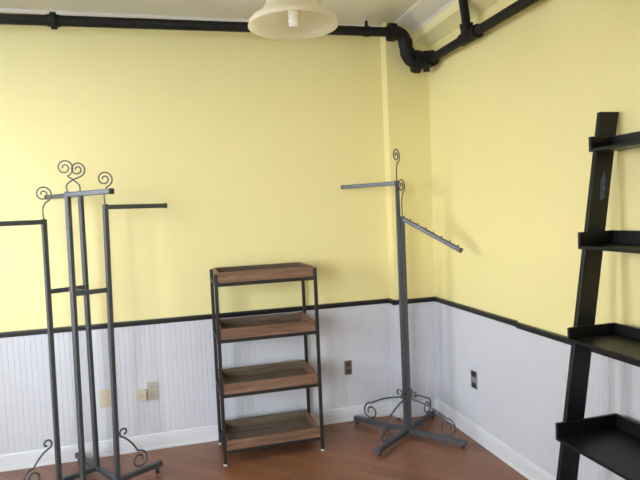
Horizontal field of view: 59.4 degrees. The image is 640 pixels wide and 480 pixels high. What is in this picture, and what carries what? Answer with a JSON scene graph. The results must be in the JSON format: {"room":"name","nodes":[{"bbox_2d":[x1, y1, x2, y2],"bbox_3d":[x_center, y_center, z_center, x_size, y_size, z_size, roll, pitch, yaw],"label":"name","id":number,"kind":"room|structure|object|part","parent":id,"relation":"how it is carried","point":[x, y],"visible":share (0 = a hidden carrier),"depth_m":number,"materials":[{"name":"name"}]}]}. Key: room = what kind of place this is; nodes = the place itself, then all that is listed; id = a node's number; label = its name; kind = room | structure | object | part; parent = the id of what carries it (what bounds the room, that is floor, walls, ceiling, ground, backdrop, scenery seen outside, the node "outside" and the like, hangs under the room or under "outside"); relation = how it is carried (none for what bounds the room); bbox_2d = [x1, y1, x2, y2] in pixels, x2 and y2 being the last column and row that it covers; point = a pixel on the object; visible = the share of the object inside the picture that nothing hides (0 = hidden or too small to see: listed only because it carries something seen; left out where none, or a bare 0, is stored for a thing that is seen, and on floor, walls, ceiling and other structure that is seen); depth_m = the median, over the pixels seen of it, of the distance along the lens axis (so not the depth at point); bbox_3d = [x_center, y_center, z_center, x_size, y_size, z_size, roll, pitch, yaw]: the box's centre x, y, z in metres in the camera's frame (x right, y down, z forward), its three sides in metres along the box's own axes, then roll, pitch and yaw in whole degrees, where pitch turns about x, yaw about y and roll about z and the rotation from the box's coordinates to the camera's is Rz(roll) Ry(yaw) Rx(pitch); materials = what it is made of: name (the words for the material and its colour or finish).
{"room":"clothing store","nodes":[
{"label":"clothing store","id":0,"kind":"room"},
{"bbox_2d":[0,13,389,331],"bbox_3d":[-1.476,-0.014,3.712,5.000,2.872,0.150,-3,3,-15],"label":"wall","id":1,"kind":"structure","parent":0,"point":[250,142],"depth_m":3.77,"materials":[{"name":"yellow paint"}]},
{"bbox_2d":[99,389,111,407],"bbox_3d":[-1.394,1.037,3.683,0.100,0.120,0.007,-3,3,-15],"label":"wall plate","id":2,"kind":"object","parent":1,"relation":"attached to","point":[104,394],"visible":0.64,"depth_m":3.68,"materials":[{"name":"beige plastic"}]},
{"bbox_2d":[136,389,146,400],"bbox_3d":[-1.185,1.030,3.726,0.068,0.070,0.031,-3,3,-15],"label":"wall jack","id":3,"kind":"object","parent":1,"relation":"attached to","point":[141,395],"visible":1,"depth_m":3.71,"materials":[{"name":"beige plastic"}]},
{"bbox_2d":[147,381,157,399],"bbox_3d":[-1.120,1.009,3.754,0.068,0.120,0.010,-3,3,-15],"label":"wall outlet","id":4,"kind":"object","parent":1,"relation":"attached to","point":[152,387],"visible":1,"depth_m":3.75,"materials":[{"name":"beige plastic"}]},
{"bbox_2d":[0,8,380,26],"bbox_3d":[-1.671,-1.423,3.515,4.376,0.022,0.020,-3,3,-15],"label":"trim","id":5,"kind":"structure","parent":1,"relation":"attached to","point":[2,10],"depth_m":3.60,"materials":[{"name":"white paint"}]},
{"bbox_2d":[0,298,390,337],"bbox_3d":[-1.584,0.572,3.615,4.376,0.034,0.026,-3,3,-15],"label":"trim","id":6,"kind":"structure","parent":1,"relation":"attached to","point":[376,301],"depth_m":3.80,"materials":[{"name":"black paint"}]},
{"bbox_2d":[0,303,392,454],"bbox_3d":[-1.568,0.985,3.643,4.376,0.794,0.012,-3,3,-15],"label":"wainscoting","id":7,"kind":"structure","parent":1,"relation":"attached to","point":[179,356],"depth_m":3.79,"materials":[{"name":"white paint"}]},
{"bbox_2d":[0,400,392,471],"bbox_3d":[-1.550,1.378,3.658,4.376,0.106,0.024,-3,3,-15],"label":"baseboard","id":8,"kind":"structure","parent":1,"relation":"attached to","point":[26,459],"depth_m":3.77,"materials":[{"name":"white paint"}]},
{"bbox_2d":[344,360,351,374],"bbox_3d":[0.207,0.935,4.110,0.056,0.104,0.009,-3,3,-15],"label":"wall outlet","id":9,"kind":"object","parent":1,"relation":"attached to","point":[347,364],"visible":1,"depth_m":4.11,"materials":[{"name":"brown plastic"}]},
{"bbox_2d":[388,298,396,304],"bbox_3d":[0.526,0.455,4.130,0.026,0.034,0.125,-3,3,-15],"label":"trim","id":10,"kind":"structure","parent":1,"relation":"attached to","point":[389,299],"depth_m":4.10,"materials":[{"name":"black paint"}]},
{"bbox_2d":[389,303,397,403],"bbox_3d":[0.549,0.867,4.160,0.012,0.794,0.111,-3,3,-15],"label":"wainscoting","id":11,"kind":"structure","parent":1,"relation":"attached to","point":[391,307],"depth_m":4.15,"materials":[{"name":"white paint"}]},
{"bbox_2d":[392,401,400,419],"bbox_3d":[0.562,1.260,4.173,0.024,0.106,0.123,-3,3,-15],"label":"baseboard","id":12,"kind":"structure","parent":1,"relation":"attached to","point":[393,402],"depth_m":4.15,"materials":[{"name":"white paint"}]},
{"bbox_2d":[0,0,418,25],"bbox_3d":[-0.881,-1.399,1.200,5.000,0.100,5.200,-3,3,-15],"label":"ceiling","id":13,"kind":"structure","parent":0,"point":[391,11],"depth_m":3.60,"materials":[{"name":"white paint"}]},
{"bbox_2d":[70,0,389,15],"bbox_3d":[-0.906,-1.343,1.305,3.800,0.020,4.210,-3,3,-15],"label":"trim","id":14,"kind":"structure","parent":13,"relation":"attached to","point":[345,7],"depth_m":3.51,"materials":[{"name":"white paint"}]},
{"bbox_2d":[0,0,538,72],"bbox_3d":[-0.870,-1.154,1.164,4.677,0.388,4.706,-3,3,-15],"label":"pipe","id":15,"kind":"object","parent":13,"relation":"attached to","point":[416,60],"visible":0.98,"depth_m":3.45,"materials":[{"name":"black metal"}]},
{"bbox_2d":[248,0,338,39],"bbox_3d":[-0.114,-1.107,2.104,0.342,0.603,0.342,-3,3,-15],"label":"pendant lamp","id":16,"kind":"object","parent":13,"relation":"hanging from","point":[278,19],"visible":1,"depth_m":2.19,"materials":[{"name":"beige glass"}]},
{"bbox_3d":[-0.102,-0.851,2.117,0.037,0.090,0.037,-3,3,-15],"label":"bulb","id":17,"kind":"part","parent":16,"relation":"part of","materials":[{"name":"white glass"}]},
{"bbox_2d":[0,414,527,479],"bbox_3d":[-0.753,1.566,1.353,5.000,0.100,5.200,-3,3,-15],"label":"floor","id":18,"kind":"structure","parent":0,"point":[349,453],"depth_m":3.51,"materials":[{"name":"brown wood"}]},
{"bbox_2d":[0,160,166,479],"bbox_3d":[-1.367,0.488,3.195,0.840,1.915,0.706,-2,3,8],"label":"clothing rack","id":19,"kind":"object","parent":18,"relation":"on","point":[94,466],"visible":1,"depth_m":3.20,"materials":[{"name":"grey metal"}]},
{"bbox_3d":[-1.703,-0.088,3.029,0.026,0.026,0.388,0,4,42],"label":"arm","id":20,"kind":"part","parent":19,"relation":"part of","materials":[{"name":"grey metal"}]},
{"bbox_3d":[-1.538,0.634,3.217,0.032,1.507,0.036,0,4,42],"label":"post","id":21,"kind":"part","parent":19,"relation":"part of","materials":[{"name":"grey metal"}]},
{"bbox_3d":[-1.564,-0.268,3.416,0.308,0.026,0.026,-1,3,31],"label":"arm","id":22,"kind":"part","parent":19,"relation":"part of","materials":[{"name":"grey metal"}]},
{"bbox_3d":[-1.331,0.563,3.059,0.049,1.648,0.032,-3,3,-15],"label":"post","id":23,"kind":"part","parent":19,"relation":"part of","materials":[{"name":"grey metal"}]},
{"bbox_3d":[-1.205,-0.245,2.928,0.333,0.026,0.026,-1,3,31],"label":"arm","id":24,"kind":"part","parent":19,"relation":"part of","materials":[{"name":"grey metal"}]},
{"bbox_3d":[-1.390,0.543,3.371,0.030,1.661,0.030,-1,3,31],"label":"post","id":25,"kind":"part","parent":19,"relation":"part of","materials":[{"name":"grey metal"}]},
{"bbox_3d":[-1.187,0.586,3.197,0.056,1.576,0.033,-3,3,-15],"label":"post","id":26,"kind":"part","parent":19,"relation":"part of","materials":[{"name":"grey metal"}]},
{"bbox_3d":[-1.078,-0.198,3.304,0.026,0.026,0.366,0,4,42],"label":"arm","id":27,"kind":"part","parent":19,"relation":"part of","materials":[{"name":"grey metal"}]},
{"bbox_2d":[210,262,324,465],"bbox_3d":[-0.355,0.776,3.700,0.652,1.201,0.374,-3,3,-15],"label":"shelf","id":28,"kind":"object","parent":18,"relation":"on","point":[293,427],"visible":1,"depth_m":3.60,"materials":[{"name":"brown wood"}]},
{"bbox_3d":[-0.703,0.785,3.787,0.021,1.180,0.021,-3,3,-15],"label":"leg","id":29,"kind":"part","parent":28,"relation":"part of","materials":[{"name":"black metal"}]},
{"bbox_3d":[-0.612,0.798,3.450,0.021,1.180,0.021,-3,3,-15],"label":"leg","id":30,"kind":"part","parent":28,"relation":"part of","materials":[{"name":"black metal"}]},
{"bbox_3d":[-0.378,0.253,3.672,0.642,0.021,0.365,-3,3,-15],"label":"shelf frame","id":31,"kind":"part","parent":28,"relation":"part of","materials":[{"name":"black metal"}]},
{"bbox_2d":[213,262,312,283],"bbox_3d":[-0.380,0.210,3.670,0.601,0.066,0.358,-3,3,-15],"label":"tray","id":32,"kind":"object","parent":28,"relation":"on","point":[294,271],"depth_m":3.52,"materials":[{"name":"brown wood"}]},
{"bbox_3d":[-0.363,0.601,3.691,0.642,0.021,0.365,-3,3,-15],"label":"shelf frame","id":33,"kind":"part","parent":28,"relation":"part of","materials":[{"name":"brown wood"}]},
{"bbox_3d":[-0.348,0.943,3.708,0.642,0.021,0.365,-3,3,-15],"label":"shelf frame","id":34,"kind":"part","parent":28,"relation":"part of","materials":[{"name":"brown wood"}]},
{"bbox_2d":[220,312,315,339],"bbox_3d":[-0.365,0.558,3.688,0.601,0.066,0.358,-3,3,-15],"label":"tray","id":35,"kind":"object","parent":28,"relation":"on","point":[260,327],"depth_m":3.57,"materials":[{"name":"brown wood"}]},
{"bbox_2d":[218,360,317,394],"bbox_3d":[-0.350,0.899,3.706,0.601,0.066,0.358,-3,3,-15],"label":"tray","id":36,"kind":"object","parent":28,"relation":"on","point":[290,375],"depth_m":3.61,"materials":[{"name":"brown wood"}]},
{"bbox_3d":[-0.333,1.294,3.726,0.642,0.021,0.365,-3,3,-15],"label":"shelf frame","id":37,"kind":"part","parent":28,"relation":"part of","materials":[{"name":"brown wood"}]},
{"bbox_2d":[221,409,319,450],"bbox_3d":[-0.335,1.252,3.724,0.601,0.062,0.358,-3,3,-15],"label":"tray","id":38,"kind":"object","parent":28,"relation":"on","point":[293,427],"depth_m":3.72,"materials":[{"name":"brown wood"}]},
{"bbox_3d":[-0.099,0.750,3.949,0.021,1.180,0.021,-3,3,-15],"label":"leg","id":39,"kind":"part","parent":28,"relation":"part of","materials":[{"name":"black metal"}]},
{"bbox_3d":[-0.008,0.764,3.612,0.021,1.180,0.021,-3,3,-15],"label":"leg","id":40,"kind":"part","parent":28,"relation":"part of","materials":[{"name":"black metal"}]},
{"bbox_2d":[341,149,466,455],"bbox_3d":[0.546,0.361,3.784,0.674,1.942,0.617,-3,3,-6],"label":"clothing rack","id":41,"kind":"object","parent":18,"relation":"on","point":[406,392],"visible":1,"depth_m":3.76,"materials":[{"name":"grey metal"}]},
{"bbox_3d":[0.335,-0.378,3.872,0.423,0.026,0.026,0,4,37],"label":"arm","id":42,"kind":"part","parent":41,"relation":"part of","materials":[{"name":"grey metal"}]},
{"bbox_3d":[0.426,1.296,3.955,0.435,0.030,0.032,0,4,37],"label":"leg","id":43,"kind":"part","parent":41,"relation":"part of","materials":[{"name":"grey metal"}]},
{"bbox_3d":[0.479,1.308,3.666,0.032,0.030,0.395,0,4,37],"label":"leg","id":44,"kind":"part","parent":41,"relation":"part of","materials":[{"name":"grey metal"}]},
{"bbox_3d":[0.549,0.459,3.779,0.027,1.708,0.027,-3,3,-1],"label":"post","id":45,"kind":"part","parent":41,"relation":"part of","materials":[{"name":"grey metal"}]},
{"bbox_3d":[0.581,0.575,3.786,0.027,1.472,0.027,-3,3,-1],"label":"post","id":46,"kind":"part","parent":41,"relation":"part of","materials":[{"name":"grey metal"}]},
{"bbox_3d":[0.717,1.282,3.977,0.032,0.030,0.390,0,4,37],"label":"leg","id":47,"kind":"part","parent":41,"relation":"part of","materials":[{"name":"grey metal"}]},
{"bbox_3d":[0.718,-0.037,3.629,0.401,0.226,0.026,0,4,37],"label":"sloping arm","id":48,"kind":"part","parent":41,"relation":"part of","materials":[{"name":"grey metal"}]},
{"bbox_3d":[0.763,1.294,3.696,0.415,0.030,0.032,0,4,37],"label":"leg","id":49,"kind":"part","parent":41,"relation":"part of","materials":[{"name":"grey metal"}]},
{"bbox_2d":[555,112,639,479],"bbox_3d":[1.197,0.432,2.094,0.418,1.918,0.664,-3,3,-15],"label":"ladder shelf","id":50,"kind":"object","parent":18,"relation":"on","point":[612,441],"visible":1,"depth_m":2.38,"materials":[{"name":"black wood"}]},
{"bbox_2d":[555,413,639,479],"bbox_3d":[1.226,0.813,2.117,0.310,0.074,0.618,-3,3,-15],"label":"tray","id":51,"kind":"object","parent":50,"relation":"on","point":[612,441],"depth_m":2.32,"materials":[{"name":"black wood"}]},
{"bbox_2d":[567,322,639,363],"bbox_3d":[1.242,0.404,2.105,0.241,0.059,0.618,-3,3,-15],"label":"tray","id":52,"kind":"object","parent":50,"relation":"on","point":[616,339],"depth_m":2.33,"materials":[{"name":"black wood"}]},
{"bbox_2d":[578,230,639,253],"bbox_3d":[1.254,0.009,2.093,0.180,0.071,0.618,-3,3,-15],"label":"tray","id":53,"kind":"object","parent":50,"relation":"on","point":[625,241],"depth_m":2.35,"materials":[{"name":"black wood"}]},
{"bbox_2d":[589,131,639,151],"bbox_3d":[1.267,-0.393,2.080,0.117,0.063,0.618,-3,3,-15],"label":"tray","id":54,"kind":"object","parent":50,"relation":"on","point":[602,141],"depth_m":2.33,"materials":[{"name":"black wood"}]},
{"bbox_2d":[380,22,434,299],"bbox_3d":[0.667,-0.129,4.158,0.324,2.872,0.099,-3,3,-15],"label":"wall","id":55,"kind":"structure","parent":0,"point":[405,93],"depth_m":4.09,"materials":[{"name":"yellow paint"}]},
{"bbox_2d":[427,0,639,335],"bbox_3d":[1.522,-0.050,1.903,0.150,2.872,4.900,-3,3,-15],"label":"wall","id":56,"kind":"structure","parent":0,"point":[513,109],"depth_m":2.97,"materials":[{"name":"yellow paint"}]},
{"bbox_2d":[392,296,435,304],"bbox_3d":[0.696,0.448,4.124,0.350,0.034,0.026,-3,3,-15],"label":"trim","id":57,"kind":"structure","parent":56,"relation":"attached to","point":[425,299],"depth_m":4.13,"materials":[{"name":"black paint"}]},
{"bbox_2d":[394,301,437,403],"bbox_3d":[0.719,0.860,4.154,0.336,0.794,0.012,-3,3,-15],"label":"wainscoting","id":58,"kind":"structure","parent":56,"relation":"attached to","point":[421,316],"depth_m":4.15,"materials":[{"name":"white paint"}]},
{"bbox_2d":[396,399,437,419],"bbox_3d":[0.731,1.254,4.167,0.348,0.106,0.024,-3,3,-15],"label":"baseboard","id":59,"kind":"structure","parent":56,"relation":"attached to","point":[417,409],"depth_m":4.16,"materials":[{"name":"white paint"}]},
{"bbox_2d":[393,0,456,31],"bbox_3d":[1.276,-1.437,1.730,0.260,0.066,4.801,-3,3,-15],"label":"trim","id":60,"kind":"structure","parent":56,"relation":"attached to","point":[421,12],"depth_m":3.75,"materials":[{"name":"white paint"}]},
{"bbox_2d":[414,0,499,47],"bbox_3d":[1.357,-1.355,1.756,0.100,0.106,4.801,-3,3,-15],"label":"trim","id":61,"kind":"structure","parent":56,"relation":"attached to","point":[448,20],"depth_m":3.66,"materials":[{"name":"beige paint"}]},
{"bbox_2d":[471,370,477,389],"bbox_3d":[1.007,0.914,3.674,0.009,0.116,0.072,-3,3,-15],"label":"wall outlet","id":62,"kind":"object","parent":56,"relation":"attached to","point":[473,373],"visible":1,"depth_m":3.67,"materials":[{"name":"metal"}]},
{"bbox_2d":[434,297,517,326],"bbox_3d":[0.981,0.458,3.687,0.026,0.034,1.019,-3,3,-15],"label":"trim","id":63,"kind":"structure","parent":56,"relation":"attached to","point":[486,314],"depth_m":3.58,"materials":[{"name":"black paint"}]},
{"bbox_2d":[438,399,555,479],"bbox_3d":[1.510,1.337,1.905,0.024,0.106,4.801,-3,3,-15],"label":"baseboard","id":64,"kind":"structure","parent":56,"relation":"attached to","point":[525,467],"depth_m":3.46,"materials":[{"name":"white paint"}]},
{"bbox_2d":[435,302,639,479],"bbox_3d":[1.499,0.943,1.886,0.012,0.794,4.801,-3,3,-15],"label":"wainscoting","id":65,"kind":"structure","parent":56,"relation":"attached to","point":[519,399],"depth_m":3.18,"materials":[{"name":"white paint"}]},
{"bbox_2d":[514,322,639,366],"bbox_3d":[1.608,0.556,1.370,0.026,0.034,3.779,-3,3,-15],"label":"trim","id":66,"kind":"structure","parent":56,"relation":"attached to","point":[551,335],"depth_m":2.87,"materials":[{"name":"black paint"}]}
]}

